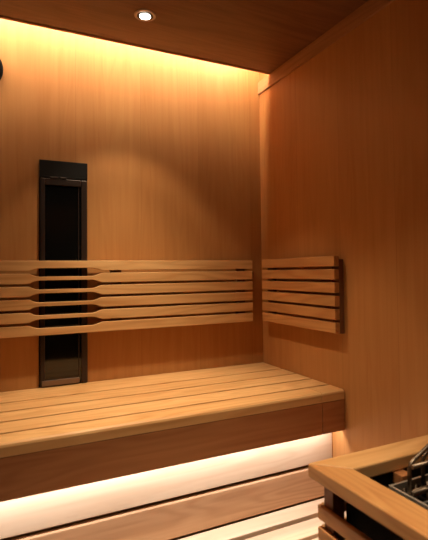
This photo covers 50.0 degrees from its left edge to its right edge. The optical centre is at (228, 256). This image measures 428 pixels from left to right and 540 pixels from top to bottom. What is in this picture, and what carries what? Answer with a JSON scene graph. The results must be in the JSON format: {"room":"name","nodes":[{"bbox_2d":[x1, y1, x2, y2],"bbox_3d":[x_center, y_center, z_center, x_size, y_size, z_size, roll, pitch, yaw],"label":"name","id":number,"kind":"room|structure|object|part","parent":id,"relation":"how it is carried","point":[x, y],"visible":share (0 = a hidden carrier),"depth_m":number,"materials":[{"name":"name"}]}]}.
{"room":"sauna","nodes":[
{"label":"sauna","id":0,"kind":"room"},
{"bbox_2d":[0,18,264,539],"bbox_3d":[-0.884,0.148,1.818,2.430,2.653,0.050,0,-2,-26],"label":"wall","id":1,"kind":"structure","parent":0,"point":[169,144],"depth_m":2.04,"materials":[{"name":"brown wood"}]},
{"bbox_2d":[0,59,2,79],"bbox_3d":[-0.963,-0.735,1.773,0.170,0.170,0.020,0,-2,-26],"label":"wall fixture","id":2,"kind":"object","parent":1,"relation":"attached to","point":[1,64],"visible":1,"depth_m":1.80,"materials":[{"name":"black rubber"}]},
{"bbox_2d":[39,159,87,387],"bbox_3d":[-0.675,0.067,1.886,0.189,0.918,0.018,0,-2,-26],"label":"heater","id":3,"kind":"object","parent":1,"relation":"attached to","point":[63,358],"visible":1,"depth_m":1.88,"materials":[{"name":"black metal"}]},
{"bbox_3d":[-0.677,0.112,1.885,0.141,0.804,0.003,0,-2,-26],"label":"glass panel","id":4,"kind":"part","parent":3,"relation":"part of","materials":[{"name":"black glass"}]},
{"bbox_2d":[0,261,252,337],"bbox_3d":[-0.896,0.166,1.758,2.247,0.295,0.044,0,-2,-26],"label":"backrest","id":5,"kind":"object","parent":1,"relation":"attached to","point":[115,277],"visible":1,"depth_m":1.98,"materials":[{"name":"brown wood"}]},
{"bbox_2d":[0,16,270,73],"bbox_3d":[-0.836,-0.906,1.719,2.320,0.034,0.014,0,-2,-26],"label":"strip light","id":6,"kind":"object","parent":1,"relation":"attached to","point":[1,17],"depth_m":1.92,"materials":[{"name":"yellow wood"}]},
{"bbox_2d":[0,362,344,539],"bbox_3d":[-0.730,0.726,1.502,2.326,0.421,0.608,0,-2,-26],"label":"bench","id":7,"kind":"object","parent":1,"relation":"attached to","point":[69,453],"visible":0.91,"depth_m":1.52,"materials":[{"name":"brown wood"}]},
{"bbox_2d":[0,0,367,72],"bbox_3d":[-0.203,-0.958,0.452,2.330,0.030,2.821,0,-2,-26],"label":"ceiling","id":8,"kind":"structure","parent":0,"point":[261,35],"depth_m":1.77,"materials":[{"name":"brown wood"}]},
{"bbox_2d":[134,9,155,21],"bbox_3d":[-0.310,-0.896,1.712,0.080,0.007,0.080,0,-2,-26],"label":"recessed light","id":9,"kind":"object","parent":8,"relation":"in","point":[146,15],"visible":1,"depth_m":1.70,"materials":[{"name":"beige"}]},
{"bbox_2d":[259,0,427,514],"bbox_3d":[0.859,0.099,0.980,0.050,2.653,3.000,0,-2,-26],"label":"wall","id":10,"kind":"structure","parent":0,"point":[344,134],"depth_m":1.67,"materials":[{"name":"brown wood"}]},
{"bbox_2d":[262,256,344,333],"bbox_3d":[0.304,0.157,1.992,0.044,0.297,0.542,0,-2,-26],"label":"backrest","id":11,"kind":"object","parent":10,"relation":"attached to","point":[336,287],"visible":1,"depth_m":1.91,"materials":[{"name":"brown wood"}]},
{"bbox_2d":[258,0,394,94],"bbox_3d":[0.809,-0.906,1.023,0.009,0.061,2.950,0,-2,-26],"label":"trim","id":12,"kind":"structure","parent":10,"relation":"attached to","point":[370,8],"depth_m":1.85,"materials":[{"name":"brown wood"}]},
{"bbox_3d":[-0.202,1.396,0.431,2.330,0.050,2.950,0,-2,-26],"label":"floor","id":13,"kind":"structure","parent":0,"visible":0},
{"bbox_2d":[178,498,345,539],"bbox_3d":[-0.533,1.161,1.101,2.325,0.472,0.403,0,-2,-26],"label":"bench","id":14,"kind":"object","parent":13,"relation":"on","point":[299,522],"visible":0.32,"depth_m":1.58,"materials":[{"name":"brown wood"}]},
{"bbox_2d":[308,435,427,539],"bbox_3d":[0.571,0.952,0.969,0.458,0.853,0.696,0,-2,-26],"label":"guard","id":15,"kind":"object","parent":13,"relation":"on","point":[344,478],"visible":0.89,"depth_m":1.12,"materials":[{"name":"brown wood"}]},
{"bbox_3d":[0.435,0.959,1.264,0.420,0.644,0.014,0,-2,-26],"label":"slat panel","id":16,"kind":"part","parent":15,"relation":"part of","materials":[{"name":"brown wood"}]},
{"bbox_3d":[0.274,0.981,1.155,0.036,0.816,0.036,0,-2,-26],"label":"corner post","id":17,"kind":"part","parent":15,"relation":"part of","materials":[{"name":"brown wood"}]},
{"bbox_3d":[0.383,0.947,0.879,0.014,0.644,0.650,0,-2,-26],"label":"slat panel","id":18,"kind":"part","parent":15,"relation":"part of","materials":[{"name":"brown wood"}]},
{"bbox_3d":[0.430,0.555,1.256,0.452,0.036,0.083,0,-2,-26],"label":"rail","id":19,"kind":"part","parent":15,"relation":"part of","materials":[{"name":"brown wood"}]},
{"bbox_2d":[346,444,427,539],"bbox_3d":[0.570,0.905,0.989,0.338,0.948,0.529,0,-2,-26],"label":"heater","id":20,"kind":"object","parent":13,"relation":"on","point":[415,488],"visible":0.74,"depth_m":1.10,"materials":[{"name":"grey metal"}]},
{"bbox_2d":[405,488,427,504],"bbox_3d":[0.585,0.565,0.986,0.217,0.018,0.396,0,-2,-26],"label":"grille","id":21,"kind":"object","parent":20,"relation":"attached to","point":[410,495],"depth_m":1.07,"materials":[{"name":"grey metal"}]},
{"bbox_3d":[0.513,0.499,1.123,0.218,0.125,0.038,0,-2,-26],"label":"rod frame","id":22,"kind":"part","parent":20,"relation":"part of","materials":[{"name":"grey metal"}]}
]}

